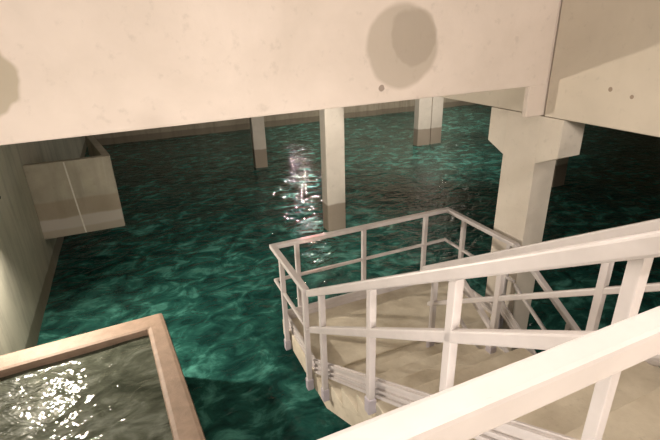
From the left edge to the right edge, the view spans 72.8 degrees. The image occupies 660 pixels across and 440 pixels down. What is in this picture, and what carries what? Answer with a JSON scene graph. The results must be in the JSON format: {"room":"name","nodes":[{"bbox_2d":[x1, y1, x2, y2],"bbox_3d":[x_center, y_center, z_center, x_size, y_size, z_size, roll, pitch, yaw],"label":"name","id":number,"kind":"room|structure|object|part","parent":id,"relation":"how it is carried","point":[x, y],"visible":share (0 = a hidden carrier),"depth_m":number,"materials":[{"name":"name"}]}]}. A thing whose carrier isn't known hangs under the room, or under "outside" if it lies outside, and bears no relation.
{"room":"underground water reservoir","nodes":[
{"label":"underground water reservoir","id":0,"kind":"room"},
{"bbox_2d":[0,136,86,355],"bbox_3d":[-5.309,-0.095,7.461,0.400,7.850,25.000,-11,25,-21],"label":"wall","id":1,"kind":"structure","parent":0,"point":[28,261],"depth_m":7.03,"materials":[{"name":"concrete"}]},
{"bbox_2d":[22,135,124,239],"bbox_3d":[-5.290,-0.863,9.516,1.409,1.440,2.609,-11,25,-21],"label":"trough","id":2,"kind":"object","parent":1,"relation":"attached to","point":[74,196],"visible":0.91,"depth_m":8.41,"materials":[{"name":"beige concrete"}]},
{"bbox_3d":[-4.933,-0.966,9.734,0.138,1.440,2.515,-16,27,-30],"label":"panel","id":3,"kind":"part","parent":2,"relation":"part of","materials":[{"name":"concrete"}]},
{"bbox_2d":[84,98,475,144],"bbox_3d":[2.912,-7.154,23.544,29.710,7.850,0.400,-11,25,-21],"label":"wall","id":4,"kind":"structure","parent":0,"point":[406,105],"depth_m":21.07,"materials":[{"name":"brown concrete"}]},
{"bbox_2d":[37,104,659,439],"bbox_3d":[8.117,-1.356,13.400,28.910,0.046,25.000,-11,25,-21],"label":"water","id":5,"kind":"object","parent":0,"point":[192,249],"visible":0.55,"depth_m":10.06,"materials":[{"name":"teal liquid"}]},
{"bbox_2d":[458,327,511,351],"bbox_3d":[2.113,2.633,4.440,0.900,1.826,2.628,-11,25,-21],"label":"flight","id":6,"kind":"object","parent":5,"relation":"in","point":[479,346],"visible":0.02,"depth_m":5.10,"materials":[{"name":"concrete"}]},
{"bbox_2d":[283,281,490,390],"bbox_3d":[0.702,1.255,5.375,2.315,0.220,1.050,-11,25,-21],"label":"landing","id":7,"kind":"object","parent":6,"relation":"attached to","point":[407,307],"depth_m":5.27,"materials":[{"name":"concrete"}]},
{"bbox_2d":[269,207,516,390],"bbox_3d":[0.709,0.826,5.136,2.446,1.215,1.268,-11,25,-21],"label":"landing railing","id":8,"kind":"object","parent":7,"relation":"on","point":[304,309],"visible":0.69,"depth_m":5.30,"materials":[{"name":"white metal"}]},
{"bbox_3d":[-0.504,0.947,4.970,0.050,1.148,0.050,-11,25,-21],"label":"post","id":9,"kind":"part","parent":8,"relation":"part of","materials":[{"name":"white metal"}]},
{"bbox_2d":[284,338,290,350],"bbox_3d":[-0.489,1.434,5.177,0.066,0.130,0.066,-11,25,-21],"label":"socket","id":10,"kind":"object","parent":8,"relation":"attached to","point":[287,342],"depth_m":5.14,"materials":[{"name":"grey paint"}]},
{"bbox_3d":[-0.367,0.764,5.304,0.050,1.078,0.050,-11,25,-21],"label":"post","id":11,"kind":"part","parent":8,"relation":"part of","materials":[{"name":"white metal"}]},
{"bbox_3d":[-0.221,1.188,4.383,0.050,1.148,0.050,-11,25,-21],"label":"post","id":12,"kind":"part","parent":8,"relation":"part of","materials":[{"name":"white metal"}]},
{"bbox_2d":[306,377,313,390],"bbox_3d":[-0.207,1.675,4.589,0.066,0.130,0.066,-11,25,-21],"label":"socket","id":13,"kind":"object","parent":8,"relation":"attached to","point":[309,381],"depth_m":4.56,"materials":[{"name":"grey paint"}]},
{"bbox_3d":[0.423,0.607,5.620,0.050,1.078,0.050,-11,25,-21],"label":"post","id":14,"kind":"part","parent":8,"relation":"part of","materials":[{"name":"white metal"}]},
{"bbox_3d":[0.683,0.281,4.930,2.444,0.050,1.217,-11,25,-21],"label":"rail","id":15,"kind":"part","parent":8,"relation":"part of","materials":[{"name":"white metal"}]},
{"bbox_3d":[0.708,0.688,5.070,2.415,0.035,1.252,-11,25,-21],"label":"rail","id":16,"kind":"part","parent":8,"relation":"part of","materials":[{"name":"white metal"}]},
{"bbox_3d":[1.245,0.443,5.948,0.050,1.078,0.050,-11,25,-21],"label":"post","id":17,"kind":"part","parent":8,"relation":"part of","materials":[{"name":"white metal"}]},
{"bbox_3d":[1.689,0.500,5.782,0.050,1.078,0.050,-11,25,-21],"label":"post","id":18,"kind":"part","parent":8,"relation":"part of","materials":[{"name":"white metal"}]},
{"bbox_2d":[498,318,502,327],"bbox_3d":[2.011,1.217,5.332,0.066,0.130,0.066,-11,25,-21],"label":"socket","id":19,"kind":"object","parent":8,"relation":"attached to","point":[500,319],"depth_m":5.30,"materials":[{"name":"grey paint"}]},
{"bbox_3d":[1.998,0.762,5.140,0.050,1.078,0.050,-11,25,-21],"label":"post","id":20,"kind":"part","parent":8,"relation":"part of","materials":[{"name":"white metal"}]},
{"bbox_2d":[317,341,659,439],"bbox_3d":[1.106,1.235,3.076,1.385,2.027,3.148,-11,25,-21],"label":"flight","id":21,"kind":"object","parent":7,"relation":"on","point":[634,414],"visible":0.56,"depth_m":3.15,"materials":[{"name":"concrete"}]},
{"bbox_2d":[306,230,659,439],"bbox_3d":[0.379,0.780,2.742,0.094,2.778,2.870,-11,25,-21],"label":"stair railing","id":22,"kind":"object","parent":21,"relation":"attached to","point":[640,250],"visible":0.9,"depth_m":1.89,"materials":[{"name":"white metal"}]},
{"bbox_3d":[-0.057,1.144,3.977,0.050,1.130,0.050,-11,25,-21],"label":"post","id":23,"kind":"part","parent":22,"relation":"part of","materials":[{"name":"white metal"}]},
{"bbox_2d":[321,387,329,401],"bbox_3d":[-0.043,1.623,4.179,0.066,0.130,0.066,-11,25,-21],"label":"socket","id":24,"kind":"object","parent":22,"relation":"attached to","point":[324,391],"depth_m":4.15,"materials":[{"name":"grey paint"}]},
{"bbox_2d":[364,395,375,414],"bbox_3d":[0.289,1.317,3.197,0.066,0.130,0.066,-11,25,-21],"label":"socket","id":25,"kind":"object","parent":22,"relation":"attached to","point":[369,403],"depth_m":3.17,"materials":[{"name":"grey paint"}]},
{"bbox_3d":[0.276,0.893,3.017,0.050,1.010,0.050,-11,25,-21],"label":"post","id":26,"kind":"part","parent":22,"relation":"part of","materials":[{"name":"white metal"}]},
{"bbox_3d":[0.575,0.700,2.171,0.050,0.970,0.050,-11,25,-21],"label":"post","id":27,"kind":"part","parent":22,"relation":"part of","materials":[{"name":"white metal"}]},
{"bbox_3d":[0.357,0.348,2.543,0.064,1.826,2.830,-11,25,-21],"label":"rail","id":28,"kind":"part","parent":22,"relation":"part of","materials":[{"name":"white metal"}]},
{"bbox_3d":[0.371,0.676,2.672,0.050,1.901,2.810,-11,25,-21],"label":"rail","id":29,"kind":"part","parent":22,"relation":"part of","materials":[{"name":"white metal"}]},
{"bbox_3d":[0.853,0.514,1.383,0.043,0.920,0.043,-11,25,-21],"label":"post","id":30,"kind":"part","parent":22,"relation":"part of","materials":[{"name":"white metal"}]},
{"bbox_2d":[422,218,659,366],"bbox_3d":[1.587,0.560,3.251,0.131,2.764,2.900,-11,25,-21],"label":"stair railing","id":31,"kind":"object","parent":21,"relation":"on","point":[602,289],"visible":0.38,"depth_m":3.02,"materials":[{"name":"white metal"}]},
{"bbox_2d":[426,341,434,347],"bbox_3d":[1.081,1.342,4.818,0.066,0.130,0.066,-11,25,-21],"label":"socket","id":32,"kind":"object","parent":31,"relation":"attached to","point":[428,344],"depth_m":4.78,"materials":[{"name":"grey paint"}]},
{"bbox_3d":[1.069,0.937,4.646,0.050,0.970,0.050,-11,25,-21],"label":"post","id":33,"kind":"part","parent":31,"relation":"part of","materials":[{"name":"white metal"}]},
{"bbox_2d":[485,346,496,353],"bbox_3d":[1.404,1.154,3.914,0.066,0.130,0.066,-11,25,-21],"label":"socket","id":34,"kind":"object","parent":31,"relation":"attached to","point":[490,349],"depth_m":3.87,"materials":[{"name":"grey paint"}]},
{"bbox_3d":[1.392,0.749,3.743,0.050,0.970,0.050,-11,25,-21],"label":"post","id":35,"kind":"part","parent":31,"relation":"part of","materials":[{"name":"white metal"}]},
{"bbox_3d":[1.543,0.169,3.076,0.064,1.903,2.890,-11,25,-21],"label":"rail","id":36,"kind":"part","parent":31,"relation":"part of","materials":[{"name":"white metal"}]},
{"bbox_3d":[1.576,0.529,3.174,0.040,1.850,2.780,-11,25,-21],"label":"rail","id":37,"kind":"part","parent":31,"relation":"part of","materials":[{"name":"white metal"}]},
{"bbox_3d":[1.708,0.565,2.861,0.050,0.970,0.050,-11,25,-21],"label":"post","id":38,"kind":"part","parent":31,"relation":"part of","materials":[{"name":"white metal"}]},
{"bbox_2d":[460,279,508,352],"bbox_3d":[1.597,1.671,4.237,0.066,2.041,1.610,-11,25,-21],"label":"stair railing","id":39,"kind":"object","parent":6,"relation":"on","point":[480,310],"visible":0.04,"depth_m":4.26,"materials":[{"name":"white metal"}]},
{"bbox_3d":[1.595,1.588,4.202,0.035,1.039,1.610,-11,25,-21],"label":"rail","id":40,"kind":"part","parent":39,"relation":"part of","materials":[{"name":"white metal"}]},
{"bbox_2d":[500,243,580,354],"bbox_3d":[2.373,1.510,4.573,0.066,2.131,1.760,-11,25,-21],"label":"stair railing","id":41,"kind":"object","parent":6,"relation":"attached to","point":[506,314],"visible":0.34,"depth_m":4.67,"materials":[{"name":"white metal"}]},
{"bbox_3d":[2.387,1.445,4.506,0.035,1.020,1.580,-11,25,-21],"label":"rail","id":42,"kind":"part","parent":41,"relation":"part of","materials":[{"name":"white metal"}]},
{"bbox_3d":[2.364,1.027,4.354,0.064,1.069,1.630,-11,25,-21],"label":"rail","id":43,"kind":"part","parent":41,"relation":"part of","materials":[{"name":"white metal"}]},
{"bbox_2d":[318,306,659,439],"bbox_3d":[-0.424,0.787,0.549,3.100,0.853,0.098,-11,25,-21],"label":"railing","id":44,"kind":"object","parent":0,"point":[467,410],"visible":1,"depth_m":0.68,"materials":[{"name":"white metal"}]},
{"bbox_3d":[8.187,0.991,14.394,29.710,0.300,25.800,-11,25,-21],"label":"floor","id":45,"kind":"structure","parent":0,"visible":0},
{"bbox_2d":[0,313,205,439],"bbox_3d":[-2.125,3.418,4.649,2.066,3.400,3.225,-11,25,-21],"label":"basin","id":46,"kind":"object","parent":45,"relation":"on","point":[183,418],"visible":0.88,"depth_m":4.90,"materials":[{"name":"concrete"}]},
{"bbox_2d":[0,335,172,439],"bbox_3d":[-2.253,1.971,3.932,1.735,0.026,2.717,-11,25,-21],"label":"water","id":47,"kind":"object","parent":46,"relation":"in","point":[114,392],"visible":0.99,"depth_m":4.42,"materials":[{"name":"grey liquid"}]},
{"bbox_2d":[249,116,267,167],"bbox_3d":[-2.366,-2.262,15.026,0.420,5.777,0.300,-11,25,-21],"label":"concrete column","id":48,"kind":"structure","parent":45,"relation":"on","point":[257,128],"depth_m":14.75,"materials":[{"name":"beige concrete"}]},
{"bbox_2d":[319,107,345,231],"bbox_3d":[0.093,-0.275,10.162,0.440,5.777,0.300,-11,25,-21],"label":"concrete column","id":49,"kind":"structure","parent":45,"relation":"on","point":[331,120],"depth_m":9.66,"materials":[{"name":"beige concrete"}]},
{"bbox_2d":[413,97,431,145],"bbox_3d":[3.523,-4.350,16.884,0.570,7.847,0.300,-11,25,-21],"label":"concrete column","id":50,"kind":"structure","parent":45,"relation":"on","point":[423,107],"depth_m":17.00,"materials":[{"name":"beige concrete"}]},
{"bbox_2d":[429,97,443,143],"bbox_3d":[4.044,-4.454,17.092,0.490,7.847,0.300,-11,25,-21],"label":"concrete column","id":51,"kind":"structure","parent":45,"relation":"on","point":[437,102],"depth_m":17.19,"materials":[{"name":"beige concrete"}]},
{"bbox_2d":[485,107,584,350],"bbox_3d":[2.191,1.545,5.718,0.300,5.775,0.940,-11,25,-21],"label":"concrete column","id":52,"kind":"structure","parent":45,"relation":"on","point":[531,147],"depth_m":4.78,"materials":[{"name":"beige concrete"}]},
{"bbox_2d":[0,0,562,144],"bbox_3d":[-0.421,-1.538,3.106,5.835,2.062,0.300,-11,25,-21],"label":"concrete beam","id":53,"kind":"structure","parent":52,"relation":"on","point":[69,68],"depth_m":3.03,"materials":[{"name":"beige concrete"}]},
{"bbox_2d":[545,0,659,136],"bbox_3d":[3.638,-0.745,0.953,0.310,2.067,7.161,-11,25,-21],"label":"concrete beam","id":54,"kind":"structure","parent":52,"relation":"on","point":[605,72],"depth_m":3.66,"materials":[{"name":"beige concrete"}]},
{"bbox_2d":[551,157,568,186],"bbox_3d":[6.277,-2.428,12.153,0.450,7.847,0.450,-11,25,-21],"label":"concrete column","id":55,"kind":"structure","parent":45,"relation":"on","point":[560,169],"depth_m":12.39,"materials":[{"name":"concrete"}]},
{"bbox_3d":[7.962,-6.511,11.216,29.710,0.300,25.800,-11,25,-21],"label":"ceiling","id":56,"kind":"structure","parent":0,"visible":0},
{"bbox_2d":[440,87,525,111],"bbox_3d":[-1.457,-5.081,11.551,0.310,2.067,17.756,-11,25,-21],"label":"concrete beam","id":57,"kind":"structure","parent":56,"relation":"attached to","point":[513,98],"depth_m":4.81,"materials":[{"name":"beige concrete"}]}
]}

